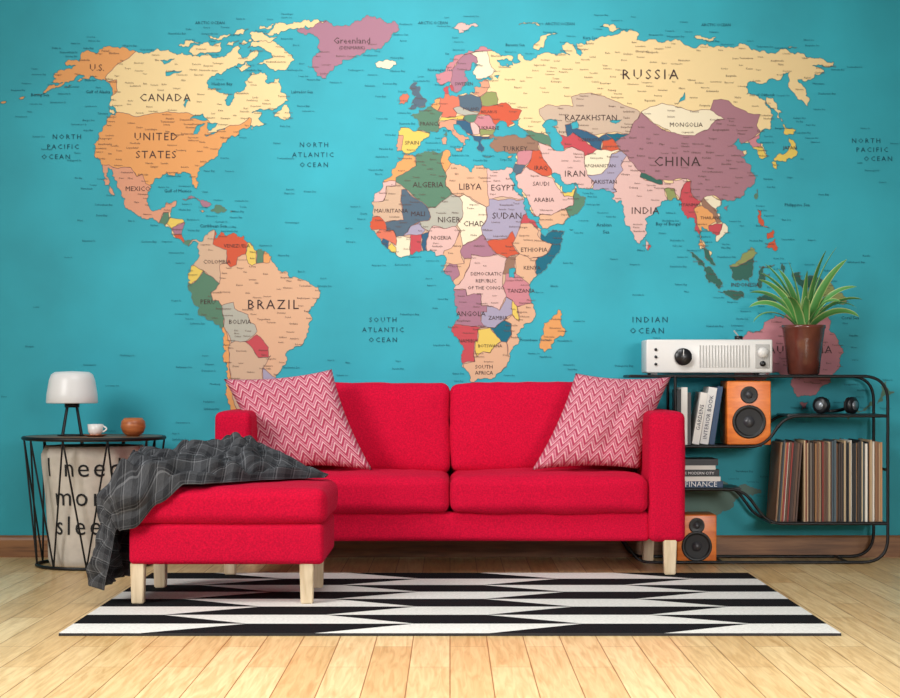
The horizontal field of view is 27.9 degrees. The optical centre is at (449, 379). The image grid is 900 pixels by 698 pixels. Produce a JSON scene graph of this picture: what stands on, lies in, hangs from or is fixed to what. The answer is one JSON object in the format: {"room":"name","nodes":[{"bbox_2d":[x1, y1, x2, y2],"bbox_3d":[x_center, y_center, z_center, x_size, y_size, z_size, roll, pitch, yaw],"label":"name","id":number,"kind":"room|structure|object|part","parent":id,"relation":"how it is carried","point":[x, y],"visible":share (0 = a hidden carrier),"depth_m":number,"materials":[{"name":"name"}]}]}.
{"room":"living room","nodes":[
{"label":"living room","id":0,"kind":"room"},
{"bbox_2d":[0,0,899,534],"bbox_3d":[0.000,-0.770,9.060,12.000,3.300,0.120,0,0,0],"label":"wall","id":1,"kind":"structure","parent":0,"point":[112,296],"depth_m":9.00,"materials":[{"name":"teal paint"}]},
{"bbox_2d":[0,13,897,515],"bbox_3d":[-0.042,-0.512,8.998,4.574,2.623,0.002,0,0,0],"label":"mural","id":2,"kind":"object","parent":1,"relation":"attached to","point":[661,147],"visible":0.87,"depth_m":9.00},
{"bbox_2d":[0,535,899,556],"bbox_3d":[0.000,0.826,8.991,12.000,0.108,0.018,0,0,0],"label":"baseboard","id":3,"kind":"structure","parent":1,"relation":"attached to","point":[10,545],"depth_m":8.98,"materials":[{"name":"brown wood"}]},
{"bbox_2d":[0,557,899,697],"bbox_3d":[0.000,0.930,3.500,12.000,0.100,11.000,0,0,0],"label":"floor","id":4,"kind":"structure","parent":0,"point":[861,602],"depth_m":5.84,"materials":[{"name":"brown wood"}]},
{"bbox_2d":[21,434,165,570],"bbox_3d":[-1.690,0.572,8.600,0.678,0.613,0.678,0,0,0],"label":"side table","id":5,"kind":"object","parent":4,"relation":"on","point":[123,438],"visible":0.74,"depth_m":8.38,"materials":[{"name":"black metal"}]},
{"bbox_2d":[46,371,97,435],"bbox_3d":[-1.800,0.112,8.620,0.244,0.308,0.244,0,0,0],"label":"table lamp","id":6,"kind":"object","parent":5,"relation":"on","point":[69,388],"visible":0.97,"depth_m":8.53,"materials":[{"name":"white glass"}]},
{"bbox_3d":[-1.823,0.191,8.580,0.012,0.142,0.043,0,0,31],"label":"leg","id":7,"kind":"part","parent":6,"relation":"part of","materials":[{"name":"black metal"}]},
{"bbox_3d":[-1.800,0.034,8.620,0.244,0.153,0.244,0,0,0],"label":"lamp shade","id":8,"kind":"part","parent":6,"relation":"part of","materials":[{"name":"white glass"}]},
{"bbox_3d":[-1.760,0.191,8.597,0.043,0.142,0.012,0,0,31],"label":"leg","id":9,"kind":"part","parent":6,"relation":"part of","materials":[{"name":"black metal"}]},
{"bbox_2d":[41,444,143,567],"bbox_3d":[-1.695,0.593,8.595,0.489,0.566,0.484,0,0,0],"label":"laundry bag","id":10,"kind":"object","parent":5,"relation":"in","point":[85,461],"visible":0.56,"depth_m":8.39,"materials":[{"name":"fabric"}]},
{"bbox_2d":[83,424,106,436],"bbox_3d":[-1.665,0.236,8.500,0.112,0.058,0.112,0,0,0],"label":"coffee cup","id":11,"kind":"object","parent":5,"relation":"on","point":[95,430],"visible":1,"depth_m":8.47,"materials":[{"name":"white ceramic"}]},
{"bbox_2d":[121,418,145,435],"bbox_3d":[-1.500,0.223,8.570,0.118,0.086,0.118,0,0,0],"label":"bowl","id":12,"kind":"object","parent":5,"relation":"on","point":[129,426],"visible":1,"depth_m":8.53,"materials":[{"name":"orange ceramic"}]},
{"bbox_2d":[59,573,840,635],"bbox_3d":[0.000,0.875,7.195,2.690,0.010,1.950,0,0,0],"label":"rug","id":13,"kind":"object","parent":4,"relation":"on","point":[190,604],"visible":0.95,"depth_m":6.98,"materials":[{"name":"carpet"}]},
{"bbox_2d":[129,479,337,603],"bbox_3d":[-0.868,0.639,7.341,0.798,0.463,0.695,0,0,0],"label":"ottoman","id":14,"kind":"object","parent":13,"relation":"on","point":[285,521],"visible":0.79,"depth_m":7.01,"materials":[{"name":"fabric"}]},
{"bbox_3d":[-1.215,0.790,7.055,0.056,0.160,0.056,0,0,0],"label":"leg","id":15,"kind":"part","parent":14,"relation":"part of","materials":[{"name":"brown wood"}]},
{"bbox_3d":[-1.215,0.790,7.600,0.056,0.160,0.056,0,0,0],"label":"leg","id":16,"kind":"part","parent":14,"relation":"part of","materials":[{"name":"brown wood"}]},
{"bbox_2d":[86,432,327,589],"bbox_3d":[-0.958,0.513,7.294,0.900,0.598,0.726,0,0,0],"label":"throw blanket","id":17,"kind":"object","parent":14,"relation":"on","point":[150,475],"visible":1,"depth_m":7.08,"materials":[{"name":"grey fabric"}]},
{"bbox_2d":[140,479,337,523],"bbox_3d":[-0.868,0.491,7.340,0.797,0.168,0.692,0,0,0],"label":"cushion","id":18,"kind":"object","parent":14,"relation":"on","point":[285,501],"depth_m":7.00,"materials":[{"name":"fabric"}]},
{"bbox_3d":[-0.557,0.790,7.055,0.056,0.160,0.056,0,0,0],"label":"leg","id":19,"kind":"part","parent":14,"relation":"part of","materials":[{"name":"brown wood"}]},
{"bbox_3d":[-0.557,0.790,7.600,0.056,0.160,0.056,0,0,0],"label":"leg","id":20,"kind":"part","parent":14,"relation":"part of","materials":[{"name":"brown wood"}]},
{"bbox_2d":[215,382,684,574],"bbox_3d":[0.000,0.444,8.456,2.116,0.873,0.840,0,0,0],"label":"sofa","id":21,"kind":"object","parent":4,"relation":"on","point":[457,463],"visible":0.75,"depth_m":8.10,"materials":[{"name":"fabric"}]},
{"bbox_3d":[-0.983,0.792,8.100,0.058,0.154,0.058,0,0,0],"label":"leg","id":22,"kind":"part","parent":21,"relation":"part of","materials":[{"name":"brown wood"}]},
{"bbox_3d":[-0.969,0.433,8.465,0.176,0.588,0.799,0,0,0],"label":"arm","id":23,"kind":"part","parent":21,"relation":"part of","materials":[{"name":"fabric"}]},
{"bbox_2d":[224,369,371,469],"bbox_3d":[-0.705,0.181,8.360,0.700,0.462,0.242,0,0,0],"label":"throw pillow","id":24,"kind":"object","parent":21,"relation":"on","point":[303,417],"visible":0.86,"depth_m":8.29,"materials":[{"name":"pink fabric"}]},
{"bbox_2d":[306,382,449,471],"bbox_3d":[-0.467,0.237,8.665,0.936,0.459,0.287,0,0,0],"label":"cushion","id":25,"kind":"object","parent":21,"relation":"on","point":[401,426],"depth_m":8.55,"materials":[{"name":"fabric"}]},
{"bbox_2d":[309,468,449,513],"bbox_3d":[-0.445,0.513,8.338,0.893,0.201,0.600,0,0,0],"label":"seat cushion","id":26,"kind":"object","parent":21,"relation":"on","point":[376,490],"depth_m":8.05,"materials":[{"name":"fabric"}]},
{"bbox_3d":[0.000,0.656,8.467,1.790,0.132,0.753,0,0,0],"label":"frame","id":27,"kind":"part","parent":21,"relation":"part of","materials":[{"name":"fabric"}]},
{"bbox_2d":[449,382,636,472],"bbox_3d":[0.465,0.237,8.665,0.939,0.459,0.288,0,0,0],"label":"cushion","id":28,"kind":"object","parent":21,"relation":"on","point":[493,425],"depth_m":8.55,"materials":[{"name":"fabric"}]},
{"bbox_2d":[449,468,647,514],"bbox_3d":[0.443,0.511,8.336,0.893,0.199,0.598,0,0,0],"label":"seat cushion","id":29,"kind":"object","parent":21,"relation":"on","point":[472,491],"depth_m":8.05,"materials":[{"name":"fabric"}]},
{"bbox_2d":[532,373,670,469],"bbox_3d":[0.703,0.190,8.355,0.655,0.444,0.228,0,0,0],"label":"throw pillow","id":30,"kind":"object","parent":21,"relation":"on","point":[600,423],"visible":0.98,"depth_m":8.29,"materials":[{"name":"pink fabric"}]},
{"bbox_3d":[0.957,0.797,8.760,0.058,0.165,0.058,0,0,0],"label":"leg","id":31,"kind":"part","parent":21,"relation":"part of","materials":[{"name":"brown wood"}]},
{"bbox_3d":[0.969,0.432,8.465,0.176,0.589,0.800,0,0,0],"label":"arm","id":32,"kind":"part","parent":21,"relation":"part of","materials":[{"name":"fabric"}]},
{"bbox_3d":[0.983,0.792,8.100,0.058,0.154,0.058,0,0,0],"label":"leg","id":33,"kind":"part","parent":21,"relation":"part of","materials":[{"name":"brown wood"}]},
{"bbox_2d":[621,375,888,563],"bbox_3d":[1.465,0.426,8.785,1.264,0.903,0.305,0,0,0],"label":"shelving unit","id":34,"kind":"object","parent":4,"relation":"on","point":[726,487],"visible":0.76,"depth_m":8.64,"materials":[{"name":"black metal"}]},
{"bbox_3d":[1.075,0.426,8.930,0.015,0.888,0.014,0,0,0],"label":"post","id":35,"kind":"part","parent":34,"relation":"part of","materials":[{"name":"black metal"}]},
{"bbox_3d":[1.075,0.426,8.640,0.015,0.888,0.014,0,0,0],"label":"post","id":36,"kind":"part","parent":34,"relation":"part of","materials":[{"name":"black metal"}]},
{"bbox_2d":[677,512,715,560],"bbox_3d":[1.180,0.762,8.760,0.190,0.235,0.240,0,0,0],"label":"speaker","id":37,"kind":"object","parent":34,"relation":"on","point":[698,543],"visible":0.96,"depth_m":8.65},
{"bbox_3d":[1.180,0.697,8.653,0.075,0.075,0.007,0,0,0],"label":"tweeter plate","id":38,"kind":"part","parent":37,"relation":"part of","materials":[{"name":"black plastic"}]},
{"bbox_2d":[672,386,722,444],"bbox_3d":[1.198,0.170,8.763,0.220,0.281,0.194,0,0,0],"label":"books","id":39,"kind":"object","parent":34,"relation":"on","point":[701,426],"visible":0.91,"depth_m":8.67,"materials":[{"name":"white paper"}]},
{"bbox_2d":[672,389,680,411],"bbox_3d":[1.097,0.177,8.764,0.018,0.265,0.193,0,0,0],"label":"book","id":40,"kind":"object","parent":39,"relation":"on","point":[678,390],"depth_m":8.67,"materials":[{"name":"black paper"}]},
{"bbox_2d":[677,387,686,444],"bbox_3d":[1.122,0.172,8.764,0.030,0.275,0.193,0,0,0],"label":"book","id":41,"kind":"object","parent":39,"relation":"on","point":[681,391],"depth_m":8.67,"materials":[{"name":"white paper"}]},
{"bbox_2d":[687,392,690,444],"bbox_3d":[1.146,0.185,8.764,0.016,0.250,0.193,0,0,0],"label":"book","id":42,"kind":"object","parent":39,"relation":"on","point":[688,393],"depth_m":8.67,"materials":[{"name":"grey paper"}]},
{"bbox_2d":[685,457,722,487],"bbox_3d":[1.195,0.446,8.755,0.220,0.136,0.210,0,0,0],"label":"book stack","id":43,"kind":"object","parent":34,"relation":"on","point":[700,472],"visible":0.85,"depth_m":8.65,"materials":[{"name":"grey paper"}]},
{"bbox_2d":[685,465,715,469],"bbox_3d":[1.177,0.419,8.756,0.184,0.020,0.208,0,0,0],"label":"book","id":44,"kind":"object","parent":43,"relation":"on","point":[687,467],"depth_m":8.65,"materials":[{"name":"white paper"}]},
{"bbox_2d":[685,457,717,464],"bbox_3d":[1.183,0.393,8.756,0.196,0.030,0.208,0,0,0],"label":"book","id":45,"kind":"object","parent":43,"relation":"on","point":[688,460],"depth_m":8.65,"materials":[{"name":"black paper"}]},
{"bbox_2d":[685,469,718,475],"bbox_3d":[1.186,0.445,8.756,0.202,0.032,0.208,0,0,0],"label":"book","id":46,"kind":"object","parent":43,"relation":"on","point":[688,472],"depth_m":8.65,"materials":[{"name":"black paper"}]},
{"bbox_2d":[685,476,720,480],"bbox_3d":[1.189,0.473,8.756,0.208,0.022,0.208,0,0,0],"label":"book","id":47,"kind":"object","parent":43,"relation":"on","point":[687,478],"depth_m":8.65,"materials":[{"name":"white paper"}]},
{"bbox_2d":[685,481,722,487],"bbox_3d":[1.195,0.499,8.756,0.220,0.030,0.208,0,0,0],"label":"book","id":48,"kind":"object","parent":43,"relation":"on","point":[688,484],"depth_m":8.65,"materials":[{"name":"blue paper"}]},
{"bbox_2d":[642,330,771,374],"bbox_3d":[1.242,-0.135,8.764,0.605,0.217,0.253,0,0,0],"label":"radio","id":49,"kind":"object","parent":34,"relation":"on","point":[738,355],"visible":1,"depth_m":8.67,"materials":[{"name":"white paint"}]},
{"bbox_3d":[1.115,-0.111,8.652,0.084,0.084,0.026,0,0,0],"label":"tuning knob","id":50,"kind":"part","parent":49,"relation":"part of","materials":[{"name":"black plastic"}]},
{"bbox_3d":[1.496,-0.113,8.665,0.068,0.115,0.008,0,0,0],"label":"tuner panel","id":51,"kind":"part","parent":49,"relation":"part of","materials":[{"name":"grey plastic"}]},
{"bbox_3d":[1.282,0.315,8.785,0.415,0.010,0.290,0,0,0],"label":"shelf","id":52,"kind":"part","parent":34,"relation":"part of","materials":[{"name":"black metal"}]},
{"bbox_3d":[1.232,0.519,8.785,0.315,0.010,0.290,0,0,0],"label":"shelf","id":53,"kind":"part","parent":34,"relation":"part of","materials":[{"name":"black metal"}]},
{"bbox_2d":[720,381,770,444],"bbox_3d":[1.430,0.157,8.760,0.210,0.306,0.240,0,0,0],"label":"speaker","id":54,"kind":"object","parent":34,"relation":"on","point":[745,406],"visible":0.99,"depth_m":8.65},
{"bbox_3d":[1.430,0.071,8.653,0.083,0.083,0.007,0,0,0],"label":"tweeter plate","id":55,"kind":"part","parent":54,"relation":"part of","materials":[{"name":"black plastic"}]},
{"bbox_3d":[1.581,0.604,8.930,1.013,0.178,0.015,0,0,0],"label":"rail","id":56,"kind":"part","parent":34,"relation":"part of","materials":[{"name":"black metal"}]},
{"bbox_3d":[1.581,0.245,8.930,1.013,0.160,0.015,0,0,0],"label":"rail","id":57,"kind":"part","parent":34,"relation":"part of","materials":[{"name":"black metal"}]},
{"bbox_3d":[1.581,0.245,8.640,1.013,0.160,0.015,0,0,0],"label":"rail","id":58,"kind":"part","parent":34,"relation":"part of","materials":[{"name":"black metal"}]},
{"bbox_3d":[1.581,0.604,8.640,1.013,0.178,0.015,0,0,0],"label":"rail","id":59,"kind":"part","parent":34,"relation":"part of","materials":[{"name":"black metal"}]},
{"bbox_2d":[750,250,859,374],"bbox_3d":[1.719,-0.335,8.732,0.537,0.619,0.393,0,0,0],"label":"potted plant","id":60,"kind":"object","parent":34,"relation":"on","point":[803,340],"visible":1,"depth_m":8.73,"materials":[{"name":"green plant"}]},
{"bbox_3d":[1.715,-0.146,8.780,0.212,0.240,0.212,0,0,0],"label":"pot","id":61,"kind":"part","parent":60,"relation":"part of","materials":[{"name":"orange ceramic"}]},
{"bbox_3d":[1.808,0.683,8.785,0.555,0.010,0.290,0,0,0],"label":"shelf","id":62,"kind":"part","parent":34,"relation":"part of","materials":[{"name":"black metal"}]},
{"bbox_2d":[766,438,881,521],"bbox_3d":[1.815,0.483,8.798,0.513,0.391,0.273,0,0,0],"label":"vinyl records","id":63,"kind":"object","parent":34,"relation":"on","point":[824,480],"visible":1,"depth_m":8.67,"materials":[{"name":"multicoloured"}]},
{"bbox_3d":[1.847,0.169,8.785,0.475,0.010,0.290,0,0,0],"label":"shelf","id":64,"kind":"part","parent":34,"relation":"part of","materials":[{"name":"black metal"}]},
{"bbox_2d":[813,397,858,413],"bbox_3d":[1.865,0.122,8.793,0.224,0.082,0.190,0,0,0],"label":"headphones","id":65,"kind":"object","parent":34,"relation":"on","point":[821,405],"visible":1,"depth_m":8.72,"materials":[{"name":"black"}]}
]}

